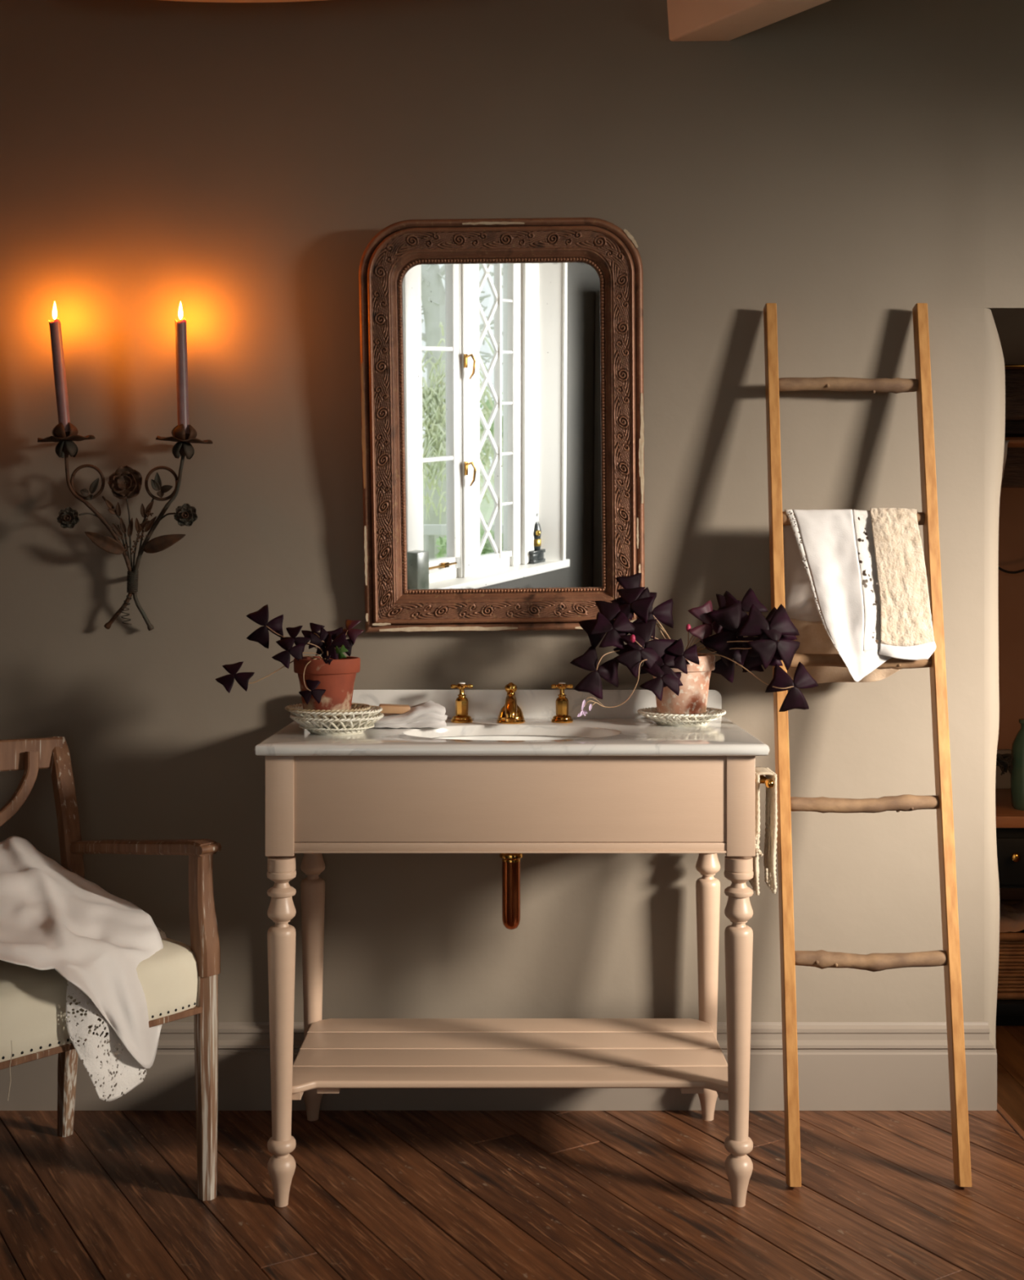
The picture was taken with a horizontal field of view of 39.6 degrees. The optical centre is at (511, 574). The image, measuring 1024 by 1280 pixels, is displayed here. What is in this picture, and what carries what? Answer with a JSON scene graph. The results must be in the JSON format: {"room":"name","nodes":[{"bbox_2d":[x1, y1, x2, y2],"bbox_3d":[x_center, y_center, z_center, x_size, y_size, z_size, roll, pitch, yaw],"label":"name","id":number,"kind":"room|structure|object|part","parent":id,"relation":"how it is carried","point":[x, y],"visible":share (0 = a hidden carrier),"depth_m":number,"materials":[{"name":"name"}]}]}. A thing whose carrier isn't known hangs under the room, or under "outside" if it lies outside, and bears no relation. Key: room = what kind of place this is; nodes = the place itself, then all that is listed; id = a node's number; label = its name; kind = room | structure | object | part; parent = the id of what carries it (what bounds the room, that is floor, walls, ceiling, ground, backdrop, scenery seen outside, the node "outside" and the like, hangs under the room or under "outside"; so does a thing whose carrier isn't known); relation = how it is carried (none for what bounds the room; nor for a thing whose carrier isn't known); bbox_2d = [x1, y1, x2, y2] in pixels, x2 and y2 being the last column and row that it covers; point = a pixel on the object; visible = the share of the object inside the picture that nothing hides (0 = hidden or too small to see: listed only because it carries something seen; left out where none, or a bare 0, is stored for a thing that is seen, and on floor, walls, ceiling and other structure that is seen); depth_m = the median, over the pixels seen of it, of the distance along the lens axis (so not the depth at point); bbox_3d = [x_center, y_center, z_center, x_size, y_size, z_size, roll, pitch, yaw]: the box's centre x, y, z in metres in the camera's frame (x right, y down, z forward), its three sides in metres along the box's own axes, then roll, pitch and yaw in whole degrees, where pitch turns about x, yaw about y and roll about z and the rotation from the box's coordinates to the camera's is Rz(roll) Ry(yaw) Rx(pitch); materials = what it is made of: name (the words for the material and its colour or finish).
{"room":"bathroom","nodes":[
{"label":"bathroom","id":0,"kind":"room"},
{"bbox_2d":[0,0,1023,1022],"bbox_3d":[0.575,-0.010,3.392,5.051,2.770,0.267,0,0,0],"label":"wall","id":1,"kind":"structure","parent":0,"point":[846,166],"depth_m":3.27,"materials":[{"name":"beige paint"}]},
{"bbox_2d":[37,422,212,631],"bbox_3d":[-0.867,-0.106,3.190,0.389,0.468,0.147,0,0,0],"label":"candle sconce","id":2,"kind":"object","parent":1,"relation":"attached to","point":[185,514],"visible":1,"depth_m":3.19,"materials":[{"name":"metal"}]},
{"bbox_2d":[48,302,70,431],"bbox_3d":[-1.010,-0.459,3.179,0.049,0.303,0.027,0,0,0],"label":"candle","id":3,"kind":"object","parent":2,"relation":"on","point":[58,361],"visible":0.98,"depth_m":3.17,"materials":[{"name":"wax"}]},
{"bbox_2d":[62,431,69,455],"bbox_3d":[-0.999,-0.293,3.179,0.027,0.053,0.027,0,0,0],"label":"socket","id":4,"kind":"object","parent":2,"relation":"attached to","point":[65,443],"depth_m":3.17,"materials":[{"name":"metal"}]},
{"bbox_2d":[56,506,79,528],"bbox_3d":[-0.987,-0.126,3.164,0.050,0.049,0.016,0,0,0],"label":"flower","id":5,"kind":"object","parent":2,"relation":"on","point":[68,517],"depth_m":3.16,"materials":[{"name":"metal"}]},
{"bbox_3d":[-0.934,-0.082,3.220,0.150,0.414,0.056,0,0,-15],"label":"stem","id":6,"kind":"part","parent":2,"relation":"part of","materials":[{"name":"metal"}]},
{"bbox_2d":[107,465,142,498],"bbox_3d":[-0.866,-0.207,3.184,0.077,0.076,0.027,0,0,0],"label":"flower","id":7,"kind":"object","parent":2,"relation":"on","point":[132,478],"depth_m":3.18,"materials":[{"name":"metal"}]},
{"bbox_3d":[-0.798,-0.079,3.201,0.134,0.415,0.052,0,0,38],"label":"stem","id":8,"kind":"part","parent":2,"relation":"part of","materials":[{"name":"metal"}]},
{"bbox_2d":[174,302,189,433],"bbox_3d":[-0.737,-0.458,3.179,0.032,0.306,0.027,0,0,0],"label":"candle","id":9,"kind":"object","parent":2,"relation":"on","point":[181,363],"visible":0.98,"depth_m":3.17,"materials":[{"name":"wax"}]},
{"bbox_2d":[178,433,189,456],"bbox_3d":[-0.733,-0.290,3.179,0.027,0.053,0.027,0,0,0],"label":"socket","id":10,"kind":"object","parent":2,"relation":"attached to","point":[184,446],"depth_m":3.17,"materials":[{"name":"metal"}]},
{"bbox_2d":[173,503,197,526],"bbox_3d":[-0.726,-0.133,3.164,0.053,0.052,0.017,0,0,0],"label":"flower","id":11,"kind":"object","parent":2,"relation":"on","point":[185,514],"depth_m":3.16,"materials":[{"name":"metal"}]},
{"bbox_2d":[0,1021,996,1111],"bbox_3d":[-0.421,1.126,3.299,3.058,0.198,0.102,0,0,0],"label":"baseboard","id":12,"kind":"structure","parent":1,"relation":"attached to","point":[842,1066],"depth_m":3.25,"materials":[{"name":"beige paint"}]},
{"bbox_2d":[358,217,644,632],"bbox_3d":[-0.020,-0.333,3.204,0.646,0.930,0.108,0,0,0],"label":"wall mirror","id":13,"kind":"object","parent":1,"relation":"attached to","point":[501,360],"visible":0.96,"depth_m":3.21,"materials":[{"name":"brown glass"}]},
{"bbox_3d":[-0.021,-0.333,3.201,0.500,0.788,0.032,-1,4,0],"label":"moulding","id":14,"kind":"part","parent":13,"relation":"part of","materials":[{"name":"brown wood"}]},
{"bbox_3d":[-0.021,-0.334,3.217,0.449,0.737,0.003,-1,4,0],"label":"glass","id":15,"kind":"part","parent":13,"relation":"part of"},
{"bbox_2d":[983,307,1004,1048],"bbox_3d":[1.120,0.406,3.714,0.069,2.038,0.891,0,0,0],"label":"door frame","id":16,"kind":"structure","parent":1,"relation":"attached to","point":[994,367],"depth_m":3.27,"materials":[{"name":"beige paint"}]},
{"bbox_2d":[0,1025,1023,1279],"bbox_3d":[0.503,1.323,0.355,4.906,0.203,9.010,0,0,0],"label":"floor","id":17,"kind":"structure","parent":0,"point":[374,1194],"depth_m":2.79,"materials":[{"name":"wood"}]},
{"bbox_2d":[0,736,221,1200],"bbox_3d":[-0.971,0.791,2.772,0.609,0.873,0.572,0,0,41],"label":"armchair","id":18,"kind":"object","parent":17,"relation":"on","point":[180,980],"visible":0.6,"depth_m":2.78,"materials":[{"name":"brown wood"}]},
{"bbox_3d":[-1.167,0.391,2.976,0.046,0.072,0.486,0,0,41],"label":"crest rail","id":19,"kind":"part","parent":18,"relation":"part of","materials":[{"name":"brown wood"}]},
{"bbox_3d":[-0.979,0.634,3.110,0.050,0.551,0.144,0,0,-39],"label":"post","id":20,"kind":"part","parent":18,"relation":"part of","materials":[{"name":"brown wood"}]},
{"bbox_3d":[-0.964,1.067,3.087,0.041,0.323,0.088,0,0,-40],"label":"leg","id":21,"kind":"part","parent":18,"relation":"part of","materials":[{"name":"brown wood"}]},
{"bbox_2d":[0,835,166,1101],"bbox_3d":[-0.878,0.756,2.757,0.420,0.404,0.628,0,0,-22],"label":"throw","id":22,"kind":"object","parent":18,"relation":"on","point":[51,917],"visible":0.94,"depth_m":2.62,"materials":[{"name":"fabric"}]},
{"bbox_3d":[-0.952,0.777,2.765,0.511,0.140,0.538,0,0,41],"label":"seat","id":23,"kind":"part","parent":18,"relation":"part of","materials":[{"name":"beige fabric"}]},
{"bbox_3d":[-0.770,0.850,2.604,0.022,0.012,0.499,0,0,41],"label":"seat rail","id":24,"kind":"part","parent":18,"relation":"part of","materials":[{"name":"brown wood"}]},
{"bbox_3d":[-0.773,0.564,2.937,0.466,0.082,0.048,0,0,40],"label":"armrest","id":25,"kind":"part","parent":18,"relation":"part of","materials":[{"name":"brown wood"}]},
{"bbox_3d":[-0.602,1.005,2.800,0.048,0.440,0.047,0,0,0],"label":"leg","id":26,"kind":"part","parent":18,"relation":"part of","materials":[{"name":"brown wood"}]},
{"bbox_2d":[265,755,755,1207],"bbox_3d":[-0.004,0.786,2.983,0.946,0.878,0.491,0,0,0],"label":"washstand","id":27,"kind":"object","parent":17,"relation":"on","point":[315,806],"visible":1,"depth_m":2.74,"materials":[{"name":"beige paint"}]},
{"bbox_3d":[-0.448,0.786,2.766,0.057,0.878,0.057,0,0,0],"label":"leg","id":28,"kind":"part","parent":27,"relation":"part of","materials":[{"name":"pink paint"}]},
{"bbox_3d":[-0.448,0.786,3.200,0.057,0.878,0.057,0,0,0],"label":"leg","id":29,"kind":"part","parent":27,"relation":"part of","materials":[{"name":"pink paint"}]},
{"bbox_3d":[-0.004,0.432,2.751,0.834,0.168,0.018,0,0,0],"label":"panel","id":30,"kind":"part","parent":27,"relation":"part of","materials":[{"name":"pink paint"}]},
{"bbox_3d":[-0.004,0.527,2.752,0.834,0.020,0.026,0,0,0],"label":"rail","id":31,"kind":"part","parent":27,"relation":"part of","materials":[{"name":"pink paint"}]},
{"bbox_2d":[253,688,769,755],"bbox_3d":[0.000,0.304,2.973,0.988,0.088,0.519,0,0,0],"label":"countertop","id":32,"kind":"structure","parent":27,"relation":"on","point":[619,731],"depth_m":2.95,"materials":[{"name":"white stone"}]},
{"bbox_2d":[289,712,383,735],"bbox_3d":[-0.360,0.306,2.925,0.192,0.038,0.192,0,0,-23],"label":"dish","id":33,"kind":"object","parent":32,"relation":"on","point":[366,722],"visible":0.8,"depth_m":2.86,"materials":[{"name":"beige ceramic"}]},
{"bbox_2d":[288,704,382,728],"bbox_3d":[-0.363,0.293,2.929,0.192,0.038,0.192,0,0,-28],"label":"dish","id":34,"kind":"object","parent":33,"relation":"on","point":[375,709],"visible":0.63,"depth_m":2.86,"materials":[{"name":"beige ceramic"}]},
{"bbox_2d":[284,702,371,719],"bbox_3d":[-0.380,0.285,2.941,0.177,0.028,0.177,0,0,0],"label":"dish","id":35,"kind":"object","parent":34,"relation":"on","point":[362,707],"visible":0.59,"depth_m":2.89,"materials":[{"name":"ceramic"}]},
{"bbox_2d":[215,604,363,719],"bbox_3d":[-0.452,0.178,2.920,0.291,0.233,0.147,0,0,0],"label":"potted oxalis","id":36,"kind":"object","parent":35,"relation":"on","point":[326,680],"visible":0.98,"depth_m":2.89,"materials":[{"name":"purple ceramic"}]},
{"bbox_3d":[-0.471,0.193,2.897,0.191,0.055,0.013,0,0,-20],"label":"stem","id":37,"kind":"part","parent":36,"relation":"part of","materials":[{"name":"beige plant"}]},
{"bbox_3d":[-0.443,0.144,2.925,0.127,0.080,0.014,0,0,0],"label":"stem","id":38,"kind":"part","parent":36,"relation":"part of","materials":[{"name":"beige plant"}]},
{"bbox_3d":[-0.396,0.202,2.871,0.013,0.067,0.057,0,0,44],"label":"stem","id":39,"kind":"part","parent":36,"relation":"part of","materials":[{"name":"beige plant"}]},
{"bbox_3d":[-0.413,0.169,2.898,0.086,0.031,0.015,0,0,-31],"label":"stem","id":40,"kind":"part","parent":36,"relation":"part of","materials":[{"name":"beige plant"}]},
{"bbox_3d":[-0.412,0.157,2.913,0.070,0.054,0.003,0,0,-21],"label":"stem","id":41,"kind":"part","parent":36,"relation":"part of","materials":[{"name":"beige plant"}]},
{"bbox_2d":[293,656,359,719],"bbox_3d":[-0.380,0.233,2.925,0.137,0.124,0.137,0,0,0],"label":"pot","id":42,"kind":"object","parent":36,"relation":"attached to","point":[326,682],"depth_m":2.88,"materials":[{"name":"orange ceramic"}]},
{"bbox_2d":[371,700,447,728],"bbox_3d":[-0.236,0.299,3.054,0.199,0.049,0.138,0,0,0],"label":"folded cloth","id":43,"kind":"object","parent":32,"relation":"on","point":[430,713],"visible":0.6,"depth_m":2.99,"materials":[{"name":"white fabric"}]},
{"bbox_2d":[378,703,410,714],"bbox_3d":[-0.250,0.286,3.025,0.066,0.020,0.044,0,0,-7],"label":"soap bar","id":44,"kind":"object","parent":43,"relation":"on","point":[386,708],"visible":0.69,"depth_m":3.00,"materials":[{"name":"wax"}]},
{"bbox_2d":[450,682,473,723],"bbox_3d":[-0.110,0.281,3.130,0.050,0.087,0.050,0,0,0],"label":"tap","id":45,"kind":"object","parent":32,"relation":"on","point":[461,716],"visible":1,"depth_m":3.12,"materials":[{"name":"gold metal"}]},
{"bbox_3d":[-0.110,0.280,3.130,0.028,0.060,0.028,0,0,0],"label":"stem","id":46,"kind":"part","parent":45,"relation":"part of","materials":[{"name":"gold metal"}]},
{"bbox_3d":[-0.110,0.246,3.130,0.039,0.011,0.039,0,0,35],"label":"cross handle","id":47,"kind":"part","parent":45,"relation":"part of","materials":[{"name":"gold metal"}]},
{"bbox_2d":[496,682,524,724],"bbox_3d":[-0.002,0.281,3.093,0.063,0.088,0.116,0,0,0],"label":"spout","id":48,"kind":"object","parent":32,"relation":"on","point":[510,713],"visible":1,"depth_m":3.09,"materials":[{"name":"gold metal"}]},
{"bbox_2d":[436,735,586,740],"bbox_3d":[0.000,0.423,2.930,0.492,0.148,0.322,0,0,0],"label":"washbasin","id":49,"kind":"object","parent":32,"relation":"in","point":[469,737],"visible":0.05,"depth_m":3.08,"materials":[{"name":"white ceramic"}]},
{"bbox_2d":[499,853,523,929],"bbox_3d":[-0.002,0.614,3.079,0.060,0.234,0.358,0,0,0],"label":"trap","id":50,"kind":"object","parent":49,"relation":"attached to","point":[510,861],"visible":0.58,"depth_m":2.91,"materials":[{"name":"gold metal"}]},
{"bbox_2d":[502,861,519,929],"bbox_3d":[-0.002,0.660,2.930,0.037,0.142,0.037,0,0,0],"label":"pipe","id":51,"kind":"object","parent":50,"relation":"on","point":[510,869],"depth_m":2.91,"materials":[{"name":"brown metal"}]},
{"bbox_2d":[551,682,573,723],"bbox_3d":[0.110,0.281,3.130,0.050,0.087,0.050,0,0,0],"label":"tap","id":52,"kind":"object","parent":32,"relation":"on","point":[562,716],"visible":1,"depth_m":3.12,"materials":[{"name":"gold metal"}]},
{"bbox_3d":[0.110,0.280,3.130,0.028,0.060,0.028,0,0,0],"label":"stem","id":53,"kind":"part","parent":52,"relation":"part of","materials":[{"name":"gold metal"}]},
{"bbox_3d":[0.110,0.246,3.130,0.039,0.011,0.039,0,0,35],"label":"cross handle","id":54,"kind":"part","parent":52,"relation":"part of","materials":[{"name":"gold metal"}]},
{"bbox_2d":[637,706,725,726],"bbox_3d":[0.369,0.310,3.095,0.192,0.030,0.192,0,0,-23],"label":"dish","id":55,"kind":"object","parent":32,"relation":"on","point":[665,719],"visible":0.9,"depth_m":3.04,"materials":[{"name":"beige ceramic"}]},
{"bbox_2d":[569,573,817,716],"bbox_3d":[0.376,0.148,3.027,0.507,0.302,0.258,0,0,0],"label":"potted oxalis","id":56,"kind":"object","parent":55,"relation":"on","point":[679,684],"visible":1,"depth_m":3.01,"materials":[{"name":"plant"}]},
{"bbox_2d":[577,699,591,716],"bbox_3d":[0.150,0.277,2.947,0.031,0.036,0.006,0,0,0],"label":"flower","id":57,"kind":"object","parent":56,"relation":"on","point":[583,712],"depth_m":2.95,"materials":[{"name":"pink plant"}]},
{"bbox_3d":[0.276,0.180,3.031,0.214,0.044,0.018,0,0,-26],"label":"stem","id":58,"kind":"part","parent":56,"relation":"part of","materials":[{"name":"beige plant"}]},
{"bbox_3d":[0.333,0.134,3.063,0.072,0.106,0.046,0,0,0],"label":"stem","id":59,"kind":"part","parent":56,"relation":"part of","materials":[{"name":"plant"}]},
{"bbox_2d":[653,653,715,714],"bbox_3d":[0.368,0.236,3.085,0.145,0.125,0.145,0,0,0],"label":"pot","id":60,"kind":"object","parent":56,"relation":"attached to","point":[691,699],"depth_m":3.03,"materials":[{"name":"ceramic"}]},
{"bbox_3d":[0.376,0.151,3.074,0.007,0.072,0.030,0,0,-25],"label":"stem","id":61,"kind":"part","parent":56,"relation":"part of","materials":[{"name":"plant"}]},
{"bbox_3d":[0.460,0.163,3.028,0.186,0.048,0.116,0,0,0],"label":"stem","id":62,"kind":"part","parent":56,"relation":"part of","materials":[{"name":"plant"}]},
{"bbox_3d":[0.454,0.152,3.033,0.173,0.072,0.106,0,0,0],"label":"stem","id":63,"kind":"part","parent":56,"relation":"part of","materials":[{"name":"beige plant"}]},
{"bbox_3d":[0.477,0.202,2.978,0.250,0.063,0.022,0,0,43],"label":"stem","id":64,"kind":"part","parent":56,"relation":"part of","materials":[{"name":"beige plant"}]},
{"bbox_3d":[0.441,0.786,3.200,0.057,0.878,0.057,0,0,0],"label":"leg","id":65,"kind":"part","parent":27,"relation":"part of","materials":[{"name":"pink paint"}]},
{"bbox_3d":[0.441,0.786,2.766,0.057,0.878,0.057,0,0,0],"label":"leg","id":66,"kind":"part","parent":27,"relation":"part of","materials":[{"name":"pink paint"}]},
{"bbox_2d":[748,766,777,895],"bbox_3d":[0.499,0.510,2.836,0.056,0.239,0.114,0,0,5],"label":"hand towel","id":67,"kind":"object","parent":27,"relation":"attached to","point":[771,824],"visible":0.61,"depth_m":2.80,"materials":[{"name":"white fabric"}]},
{"bbox_2d":[755,774,774,788],"bbox_3d":[0.490,0.407,2.978,0.043,0.022,0.432,0,0,0],"label":"towel rail","id":68,"kind":"object","parent":27,"relation":"attached to","point":[769,783],"visible":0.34,"depth_m":2.77,"materials":[{"name":"gold metal"}]},
{"bbox_2d":[763,302,971,1186],"bbox_3d":[0.746,0.304,3.039,0.392,1.838,0.434,0,0,0],"label":"ladder","id":69,"kind":"object","parent":17,"relation":"on","point":[948,957],"visible":0.88,"depth_m":2.99,"materials":[{"name":"brown wood"}]},
{"bbox_2d":[782,509,900,683],"bbox_3d":[0.749,0.051,3.096,0.305,0.390,0.202,0,0,0],"label":"linen cloth","id":70,"kind":"object","parent":69,"relation":"hanging from","point":[832,600],"visible":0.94,"depth_m":3.10,"materials":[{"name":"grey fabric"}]},
{"bbox_2d":[870,507,936,660],"bbox_3d":[0.844,0.018,3.085,0.125,0.329,0.130,0,0,0],"label":"towel","id":71,"kind":"object","parent":69,"relation":"hanging from","point":[906,630],"visible":1,"depth_m":3.07,"materials":[{"name":"white fabric"}]},
{"bbox_2d":[995,788,1023,1025],"bbox_3d":[1.950,1.051,4.555,1.500,0.645,0.570,0,0,0],"label":"base cabinet","id":72,"kind":"object","parent":17,"relation":"on","point":[1009,820],"visible":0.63,"depth_m":4.30,"materials":[{"name":"brown wood"}]},
{"bbox_2d":[995,753,1013,775],"bbox_3d":[1.501,0.653,4.386,0.093,0.212,0.076,0,0,0],"label":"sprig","id":73,"kind":"object","parent":72,"relation":"on","point":[1001,761],"visible":0.48,"depth_m":4.37,"materials":[{"name":"black plant"}]},
{"bbox_2d":[995,1000,1023,1015],"bbox_3d":[1.950,1.316,4.560,1.460,0.035,0.520,0,0,0],"label":"shelf","id":74,"kind":"object","parent":72,"relation":"attached to","point":[1004,1007],"depth_m":4.30,"materials":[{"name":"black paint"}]},
{"bbox_3d":[1.580,0.868,4.310,0.640,0.140,0.020,0,0,0],"label":"drawer","id":75,"kind":"part","parent":72,"relation":"part of","materials":[{"name":"black paint"}]},
{"bbox_2d":[996,899,1023,999],"bbox_3d":[1.700,1.194,4.545,0.734,0.209,0.464,0,0,0],"label":"wicker basket","id":76,"kind":"object","parent":72,"relation":"on","point":[1011,956],"visible":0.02,"depth_m":4.33,"materials":[{"name":"wicker"}]},
{"bbox_2d":[999,902,1023,932],"bbox_3d":[1.690,1.085,4.550,0.620,0.067,0.400,0,0,0],"label":"blanket","id":77,"kind":"object","parent":76,"relation":"in","point":[1011,917],"visible":0.29,"depth_m":4.45,"materials":[{"name":"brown fabric"}]},
{"bbox_3d":[1.516,0.851,4.285,0.029,0.029,0.030,0,0,0],"label":"knob","id":78,"kind":"part","parent":72,"relation":"part of","materials":[{"name":"gold metal"}]},
{"bbox_2d":[1010,718,1023,810],"bbox_3d":[1.607,0.588,4.420,0.110,0.280,0.110,0,0,0],"label":"glass jar","id":79,"kind":"object","parent":72,"relation":"on","point":[1017,745],"visible":0.98,"depth_m":4.39,"materials":[{"name":"green glass"}]},
{"bbox_2d":[996,367,1023,899],"bbox_3d":[2.000,0.015,4.910,2.200,2.820,0.100,0,0,0],"label":"shelving unit","id":80,"kind":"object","parent":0,"point":[1011,522],"depth_m":4.86,"materials":[{"name":"brown wood"}]},
{"bbox_2d":[995,749,1011,788],"bbox_3d":[1.975,0.662,4.848,1.950,0.132,0.025,0,0,0],"label":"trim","id":81,"kind":"structure","parent":80,"relation":"attached to","point":[1003,781],"depth_m":4.83,"materials":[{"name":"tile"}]},
{"bbox_2d":[998,566,1023,573],"bbox_3d":[1.703,-0.037,4.800,0.244,0.068,0.008,0,0,0],"label":"cable","id":82,"kind":"object","parent":80,"relation":"attached to","point":[999,568],"visible":0.69,"depth_m":4.80,"materials":[{"name":"black plastic"}]},
{"bbox_2d":[1004,439,1023,447],"bbox_3d":[2.000,-0.400,4.340,1.700,0.012,0.160,0,0,0],"label":"shelf","id":83,"kind":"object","parent":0,"point":[1013,442],"depth_m":4.26,"materials":[{"name":"brown wood"}]},
{"bbox_2d":[1000,440,1009,493],"bbox_3d":[1.470,-0.318,4.255,0.061,0.178,0.032,0,0,0],"label":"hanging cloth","id":84,"kind":"object","parent":83,"relation":"hanging from","point":[1006,442],"visible":0.25,"depth_m":4.25,"materials":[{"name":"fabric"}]},
{"bbox_2d":[1001,447,1023,487],"bbox_3d":[2.000,-0.337,4.440,1.700,0.128,0.060,0,0,0],"label":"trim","id":85,"kind":"structure","parent":83,"relation":"attached to","point":[1013,473],"depth_m":4.41,"materials":[{"name":"brown wood"}]},
{"bbox_2d":[1004,421,1023,437],"bbox_3d":[2.000,-0.451,4.400,1.700,0.043,0.120,0,0,0],"label":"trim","id":86,"kind":"structure","parent":83,"relation":"on","point":[1012,428],"depth_m":4.34,"materials":[{"name":"brown wood"}]},
{"bbox_2d":[1004,368,1023,421],"bbox_3d":[2.000,-0.540,4.300,1.700,0.144,0.140,0,0,0],"label":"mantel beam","id":87,"kind":"structure","parent":86,"relation":"on","point":[1014,378],"depth_m":4.23,"materials":[{"name":"brown wood"}]},
{"bbox_2d":[1004,364,1023,367],"bbox_3d":[1.647,-0.619,4.210,0.410,0.010,0.010,0,0,0],"label":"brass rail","id":88,"kind":"object","parent":87,"relation":"attached to","point":[1005,365],"visible":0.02,"depth_m":4.21,"materials":[{"name":"gold metal"}]},
{"bbox_3d":[0.550,-1.405,0.450,5.100,0.060,9.300,0,0,0],"label":"ceiling","id":89,"kind":"structure","parent":0,"visible":0},
{"bbox_2d":[162,0,324,2],"bbox_3d":[-0.325,-1.331,3.060,1.350,0.148,0.160,0,0,0],"label":"ceiling beam","id":90,"kind":"structure","parent":89,"relation":"attached to","point":[199,1],"depth_m":3.12,"materials":[{"name":"paint"}]},
{"bbox_2d":[666,0,830,41],"bbox_3d":[0.707,-1.306,2.917,0.129,0.162,1.066,0,0,-38],"label":"ceiling beam","id":91,"kind":"structure","parent":89,"relation":"attached to","point":[687,20],"depth_m":3.17,"materials":[{"name":"paint"}]},
{"bbox_3d":[2.350,0.406,3.395,1.200,2.038,0.250,0,0,0],"label":"wall","id":92,"kind":"structure","parent":0,"visible":0},
{"bbox_2d":[986,307,1023,364],"bbox_3d":[2.093,-0.628,3.715,2.014,0.029,0.882,0,0,0],"label":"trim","id":93,"kind":"structure","parent":92,"relation":"on","point":[1009,322],"depth_m":3.60,"materials":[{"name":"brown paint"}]}
]}

